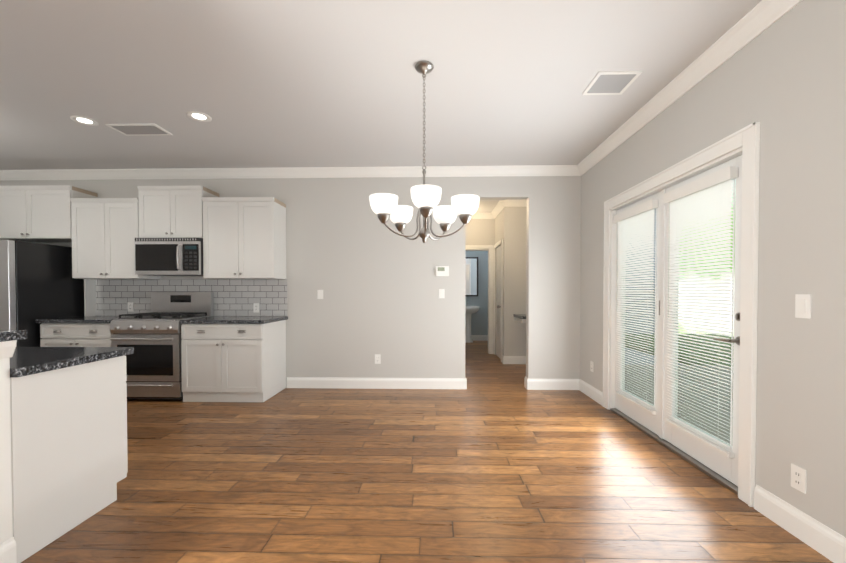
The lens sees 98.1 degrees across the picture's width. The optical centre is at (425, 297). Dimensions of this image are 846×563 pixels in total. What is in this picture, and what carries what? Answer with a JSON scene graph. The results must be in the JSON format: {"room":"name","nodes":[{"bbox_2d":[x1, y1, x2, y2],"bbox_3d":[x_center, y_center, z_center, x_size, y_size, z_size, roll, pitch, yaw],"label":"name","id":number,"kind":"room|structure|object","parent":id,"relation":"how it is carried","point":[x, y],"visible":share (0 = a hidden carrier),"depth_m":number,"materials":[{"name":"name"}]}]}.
{"room":"kitchen","nodes":[
{"label":"kitchen","id":0,"kind":"room"},
{"bbox_2d":[0,176,580,387],"bbox_3d":[-1.871,-0.231,4.675,7.860,2.740,0.120,0,1,1],"label":"wall","id":1,"kind":"structure","parent":0,"point":[364,268],"depth_m":4.58,"materials":[{"name":"grey paint"}]},
{"bbox_2d":[0,185,97,242],"bbox_3d":[-4.699,-1.008,4.484,1.076,0.620,0.379,0,1,1],"label":"upper cabinet","id":2,"kind":"object","parent":1,"relation":"attached to","point":[36,213],"visible":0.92,"depth_m":4.33,"materials":[{"name":"white paint"}]},
{"bbox_2d":[70,198,160,278],"bbox_3d":[-3.755,-0.697,4.465,0.804,0.937,0.379,0,1,1],"label":"upper cabinet","id":3,"kind":"object","parent":1,"relation":"attached to","point":[105,232],"visible":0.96,"depth_m":4.31,"materials":[{"name":"white paint"}]},
{"bbox_2d":[137,185,218,237],"bbox_3d":[-2.971,-1.000,4.440,0.758,0.605,0.379,0,1,1],"label":"upper cabinet","id":4,"kind":"object","parent":1,"relation":"attached to","point":[170,211],"visible":0.85,"depth_m":4.28,"materials":[{"name":"white paint"}]},
{"bbox_2d":[134,238,202,275],"bbox_3d":[-2.974,-0.480,4.403,0.760,0.426,0.469,0,1,1],"label":"microwave","id":5,"kind":"object","parent":4,"relation":"attached to","point":[168,256],"visible":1,"depth_m":4.23,"materials":[{"name":"grey metal"}]},
{"bbox_2d":[84,279,286,316],"bbox_3d":[-2.975,0.003,4.576,2.482,0.462,0.139,0,1,1],"label":"tile backsplash","id":6,"kind":"structure","parent":1,"relation":"attached to","point":[250,297],"depth_m":4.63,"materials":[{"name":"white tile"}]},
{"bbox_2d":[202,197,285,278],"bbox_3d":[-2.168,-0.696,4.424,0.840,0.937,0.379,0,1,1],"label":"upper cabinet","id":7,"kind":"object","parent":1,"relation":"attached to","point":[244,237],"visible":1,"depth_m":4.27,"materials":[{"name":"white paint"}]},
{"bbox_2d":[0,165,575,179],"bbox_3d":[-1.884,-1.547,4.555,7.600,0.105,0.082,0,1,1],"label":"crown molding","id":8,"kind":"structure","parent":1,"relation":"attached to","point":[514,170],"depth_m":4.54,"materials":[{"name":"white wood"}]},
{"bbox_2d":[317,290,322,298],"bbox_3d":[-1.314,-0.040,4.599,0.072,0.116,0.009,0,1,1],"label":"light switch","id":9,"kind":"object","parent":1,"relation":"attached to","point":[319,292],"depth_m":4.60,"materials":[{"name":"white plastic"}]},
{"bbox_2d":[287,377,466,388],"bbox_3d":[-0.634,1.073,4.595,2.220,0.135,0.016,0,1,1],"label":"baseboard","id":10,"kind":"structure","parent":1,"relation":"attached to","point":[292,382],"depth_m":4.59,"materials":[{"name":"white wood"}]},
{"bbox_2d":[375,354,380,363],"bbox_3d":[-0.594,0.770,4.592,0.072,0.116,0.008,0,1,1],"label":"outlet","id":11,"kind":"object","parent":1,"relation":"attached to","point":[377,356],"depth_m":4.59,"materials":[{"name":"white plastic"}]},
{"bbox_2d":[439,289,444,297],"bbox_3d":[0.206,-0.049,4.560,0.072,0.116,0.009,0,1,1],"label":"light switch","id":12,"kind":"object","parent":1,"relation":"attached to","point":[441,291],"depth_m":4.56,"materials":[{"name":"white plastic"}]},
{"bbox_2d":[436,266,448,275],"bbox_3d":[0.214,-0.328,4.546,0.165,0.122,0.027,0,1,1],"label":"thermostat","id":13,"kind":"object","parent":1,"relation":"attached to","point":[440,270],"depth_m":4.53,"materials":[{"name":"white plastic"}]},
{"bbox_2d":[463,379,466,388],"bbox_3d":[0.543,1.054,5.875,0.016,0.135,2.636,0,1,1],"label":"baseboard","id":14,"kind":"structure","parent":1,"relation":"attached to","point":[464,380],"depth_m":4.56,"materials":[{"name":"white wood"}]},
{"bbox_2d":[524,376,578,389],"bbox_3d":[1.575,1.074,4.538,0.621,0.135,0.016,0,1,1],"label":"baseboard","id":15,"kind":"structure","parent":1,"relation":"attached to","point":[530,384],"depth_m":4.53,"materials":[{"name":"white wood"}]},
{"bbox_2d":[0,0,761,212],"bbox_3d":[-1.905,-1.607,3.355,7.860,0.050,12.320,0,1,1],"label":"ceiling","id":16,"kind":"structure","parent":0,"point":[293,83],"depth_m":2.62,"materials":[{"name":"white paint"}]},
{"bbox_2d":[70,115,98,125],"bbox_3d":[-3.037,-1.576,3.274,0.190,0.008,0.190,0,1,1],"label":"recessed light","id":17,"kind":"object","parent":16,"relation":"in","point":[84,120],"visible":0.98,"depth_m":3.27,"materials":[{"name":"white plastic"}]},
{"bbox_2d":[105,123,172,135],"bbox_3d":[-2.683,-1.578,3.450,0.460,0.008,0.230,0,1,1],"label":"ceiling vent","id":18,"kind":"object","parent":16,"relation":"in","point":[140,129],"visible":0.94,"depth_m":3.44,"materials":[{"name":"white plastic"}]},
{"bbox_2d":[186,111,211,121],"bbox_3d":[-1.969,-1.574,3.197,0.190,0.008,0.190,0,1,1],"label":"recessed light","id":19,"kind":"object","parent":16,"relation":"in","point":[199,116],"visible":1,"depth_m":3.19,"materials":[{"name":"white plastic"}]},
{"bbox_2d":[369,61,479,242],"bbox_3d":[-0.001,-0.969,2.474,0.725,1.196,0.710,0,1,1],"label":"pendant chandelier","id":20,"kind":"object","parent":16,"relation":"hanging from","point":[426,198],"visible":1,"depth_m":2.39,"materials":[{"name":"white glass"}]},
{"bbox_2d":[582,71,642,94],"bbox_3d":[1.359,-1.567,2.686,0.300,0.008,0.290,0,1,1],"label":"ceiling vent","id":21,"kind":"object","parent":16,"relation":"in","point":[611,82],"visible":1,"depth_m":2.67,"materials":[{"name":"white plastic"}]},
{"bbox_2d":[21,341,832,562],"bbox_3d":[-1.905,1.183,3.396,7.860,0.050,12.320,0,1,1],"label":"floor","id":22,"kind":"structure","parent":0,"point":[496,461],"depth_m":2.26,"materials":[{"name":"brown wood"}]},
{"bbox_2d":[0,240,83,346],"bbox_3d":[-4.772,0.268,4.201,0.945,1.754,0.890,0,1,1],"label":"refrigerator","id":23,"kind":"object","parent":22,"relation":"on","point":[37,281],"visible":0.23,"depth_m":4.04,"materials":[{"name":"black metal"}]},
{"bbox_2d":[0,354,129,562],"bbox_3d":[-2.131,0.763,1.921,0.671,0.834,0.610,0,1,1],"label":"base cabinet","id":24,"kind":"object","parent":22,"relation":"on","point":[63,445],"depth_m":1.80,"materials":[{"name":"white wood"}]},
{"bbox_2d":[0,330,26,341],"bbox_3d":[-3.769,0.165,1.558,3.984,0.040,0.261,0,1,1],"label":"countertop","id":25,"kind":"structure","parent":24,"relation":"on","point":[5,335],"depth_m":1.58,"materials":[{"name":"black stone"}]},
{"bbox_2d":[0,346,133,377],"bbox_3d":[-3.761,0.324,1.963,3.979,0.040,0.625,0,1,1],"label":"countertop","id":26,"kind":"structure","parent":24,"relation":"on","point":[20,361],"depth_m":1.88,"materials":[{"name":"black stone"}]},
{"bbox_2d":[36,316,133,346],"bbox_3d":[-3.852,0.691,4.344,0.838,0.904,0.667,0,1,1],"label":"base cabinet","id":27,"kind":"object","parent":22,"relation":"on","point":[89,331],"visible":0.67,"depth_m":4.04,"materials":[{"name":"white paint"}]},
{"bbox_2d":[109,292,213,400],"bbox_3d":[-3.047,0.542,4.288,0.760,1.204,0.687,0,1,1],"label":"gas range","id":28,"kind":"object","parent":22,"relation":"on","point":[153,361],"visible":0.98,"depth_m":4.00,"materials":[{"name":"grey metal"}]},
{"bbox_2d":[180,316,287,401],"bbox_3d":[-2.196,0.692,4.301,0.928,0.904,0.667,0,1,1],"label":"base cabinet","id":29,"kind":"object","parent":22,"relation":"on","point":[233,358],"visible":1,"depth_m":4.01,"materials":[{"name":"white paint"}]},
{"bbox_2d":[465,300,479,342],"bbox_3d":[1.048,0.571,8.911,0.554,1.010,0.484,0,1,1],"label":"pedestal sink","id":30,"kind":"object","parent":22,"relation":"on","point":[470,311],"visible":0.71,"depth_m":8.81,"materials":[{"name":"white ceramic"}]},
{"bbox_2d":[465,251,487,334],"bbox_3d":[1.045,-0.299,9.201,2.420,2.740,0.120,0,1,1],"label":"wall","id":31,"kind":"structure","parent":0,"point":[479,322],"depth_m":9.13,"materials":[{"name":"blue paint"}]},
{"bbox_2d":[465,257,477,295],"bbox_3d":[1.014,-0.518,9.124,0.620,0.980,0.028,0,1,1],"label":"bathroom mirror","id":32,"kind":"object","parent":31,"relation":"attached to","point":[471,279],"visible":0.61,"depth_m":9.11,"materials":[{"name":"grey mirror"}]},
{"bbox_2d":[471,335,487,340],"bbox_3d":[1.044,1.004,9.153,2.180,0.135,0.016,0,1,1],"label":"baseboard","id":33,"kind":"structure","parent":31,"relation":"attached to","point":[474,337],"depth_m":9.14,"materials":[{"name":"white wood"}]},
{"bbox_2d":[466,219,493,353],"bbox_3d":[0.959,-0.269,7.219,0.780,2.740,0.129,0,1,1],"label":"wall","id":34,"kind":"structure","parent":0,"point":[478,231],"depth_m":7.15,"materials":[{"name":"grey paint"}]},
{"bbox_2d":[471,212,491,218],"bbox_3d":[0.952,-1.585,7.102,0.600,0.105,0.082,0,1,1],"label":"crown molding","id":35,"kind":"structure","parent":34,"relation":"attached to","point":[482,215],"depth_m":7.10,"materials":[{"name":"white"}]},
{"bbox_2d":[466,239,502,361],"bbox_3d":[0.884,0.046,6.814,0.920,2.119,0.990,0,1,1],"label":"door frame","id":36,"kind":"structure","parent":34,"relation":"attached to","point":[489,249],"depth_m":7.14,"materials":[{"name":"white wood"}]},
{"bbox_2d":[494,207,513,355],"bbox_3d":[1.399,-0.262,6.711,0.125,2.740,1.120,0,1,1],"label":"wall","id":37,"kind":"structure","parent":0,"point":[508,225],"depth_m":6.16,"materials":[{"name":"grey paint"}]},
{"bbox_2d":[496,246,500,358],"bbox_3d":[1.335,0.082,6.729,0.125,2.037,0.690,0,1,1],"label":"hall door","id":38,"kind":"structure","parent":37,"relation":"in","point":[498,301],"depth_m":6.77,"materials":[{"name":"white paint"}]},
{"bbox_2d":[492,200,507,218],"bbox_3d":[1.298,-1.578,6.594,0.082,0.105,1.082,0,1,1],"label":"crown molding","id":39,"kind":"structure","parent":37,"relation":"attached to","point":[500,205],"depth_m":6.40,"materials":[{"name":"white wood"}]},
{"bbox_2d":[514,207,526,355],"bbox_3d":[1.713,-0.254,6.203,0.480,2.740,0.120,0,1,1],"label":"wall","id":40,"kind":"structure","parent":0,"point":[520,213],"depth_m":6.15,"materials":[{"name":"grey paint"}]},
{"bbox_2d":[503,355,525,363],"bbox_3d":[1.634,1.049,6.157,0.646,0.135,0.016,0,1,1],"label":"baseboard","id":41,"kind":"structure","parent":40,"relation":"attached to","point":[506,359],"depth_m":6.15,"materials":[{"name":"white wood"}]},
{"bbox_2d":[508,199,526,206],"bbox_3d":[1.661,-1.570,6.084,0.630,0.105,0.082,0,1,1],"label":"crown molding","id":42,"kind":"structure","parent":40,"relation":"attached to","point":[511,203],"depth_m":6.09,"materials":[{"name":"white wood"}]},
{"bbox_2d":[513,314,525,322],"bbox_3d":[1.710,0.334,5.852,0.480,0.105,0.560,0,1,1],"label":"shelf","id":43,"kind":"object","parent":40,"relation":"attached to","point":[521,318],"visible":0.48,"depth_m":5.78,"materials":[{"name":"stone"}]},
{"bbox_2d":[580,0,845,536],"bbox_3d":[1.891,-0.173,0.817,0.140,2.740,7.399,0,1,1],"label":"wall","id":44,"kind":"structure","parent":0,"point":[782,79],"depth_m":1.87,"materials":[{"name":"grey paint"}]},
{"bbox_2d":[579,379,602,404],"bbox_3d":[1.899,1.078,4.208,0.016,0.135,0.660,0,1,1],"label":"baseboard","id":45,"kind":"structure","parent":44,"relation":"attached to","point":[584,387],"depth_m":4.17,"materials":[{"name":"white wood"}]},
{"bbox_2d":[590,361,593,371],"bbox_3d":[1.902,0.786,4.184,0.008,0.116,0.072,0,1,1],"label":"outlet","id":46,"kind":"object","parent":44,"relation":"attached to","point":[591,363],"depth_m":4.17,"materials":[{"name":"white plastic"}]},
{"bbox_2d":[614,199,657,414],"bbox_3d":[1.898,0.077,3.344,0.054,1.782,0.642,0,1,1],"label":"window blind","id":47,"kind":"object","parent":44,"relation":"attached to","point":[638,220],"visible":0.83,"depth_m":3.29,"materials":[{"name":"white plastic"}]},
{"bbox_2d":[615,189,665,438],"bbox_3d":[1.946,0.129,3.337,0.058,2.008,0.800,0,1,1],"label":"patio door","id":48,"kind":"structure","parent":44,"relation":"in","point":[652,423],"depth_m":3.06,"materials":[{"name":"white paint"}]},
{"bbox_2d":[602,121,759,506],"bbox_3d":[1.931,0.088,2.947,0.167,2.151,1.814,0,1,1],"label":"door frame","id":49,"kind":"structure","parent":44,"relation":"attached to","point":[747,139],"depth_m":2.13,"materials":[{"name":"white wood"}]},
{"bbox_2d":[576,0,802,175],"bbox_3d":[1.781,-1.492,0.851,0.082,0.105,7.080,0,1,1],"label":"crown molding","id":50,"kind":"structure","parent":44,"relation":"attached to","point":[759,18],"depth_m":2.43,"materials":[{"name":"white wood"}]},
{"bbox_2d":[664,166,737,457],"bbox_3d":[1.877,0.089,2.552,0.054,1.782,0.642,0,1,1],"label":"window blind","id":51,"kind":"object","parent":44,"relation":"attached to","point":[710,194],"visible":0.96,"depth_m":2.49,"materials":[{"name":"white plastic"}]},
{"bbox_2d":[663,155,741,485],"bbox_3d":[1.894,0.141,2.552,0.122,2.008,0.788,0,1,1],"label":"patio door","id":52,"kind":"structure","parent":44,"relation":"in","point":[725,467],"depth_m":2.44,"materials":[{"name":"white paint"}]},
{"bbox_2d":[791,463,806,493],"bbox_3d":[1.841,0.892,1.811,0.008,0.116,0.072,0,1,1],"label":"outlet","id":53,"kind":"object","parent":44,"relation":"attached to","point":[798,474],"depth_m":1.81,"materials":[{"name":"white plastic"}]},
{"bbox_2d":[754,484,845,562],"bbox_3d":[1.783,1.147,-0.345,0.016,0.135,4.790,0,1,1],"label":"baseboard","id":54,"kind":"structure","parent":44,"relation":"attached to","point":[821,538],"depth_m":1.78,"materials":[{"name":"white wood"}]},
{"bbox_2d":[795,294,810,318],"bbox_3d":[1.841,0.042,1.788,0.009,0.116,0.072,0,1,1],"label":"light switch","id":55,"kind":"object","parent":44,"relation":"attached to","point":[802,310],"depth_m":1.78,"materials":[{"name":"white plastic"}]},
{"label":"outside","id":56,"kind":"structure","parent":0,"visible":0},
{"bbox_2d":[625,334,733,443],"bbox_3d":[7.991,1.288,2.704,11.959,0.160,18.000,0,1,1],"label":"ground","id":57,"kind":"structure","parent":56,"point":[691,421],"depth_m":5.01,"materials":[{"name":"beige"}]},
{"bbox_2d":[678,179,735,336],"bbox_3d":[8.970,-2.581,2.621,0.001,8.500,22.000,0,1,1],"label":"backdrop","id":58,"kind":"structure","parent":56,"point":[707,288],"depth_m":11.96,"materials":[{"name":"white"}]}
]}

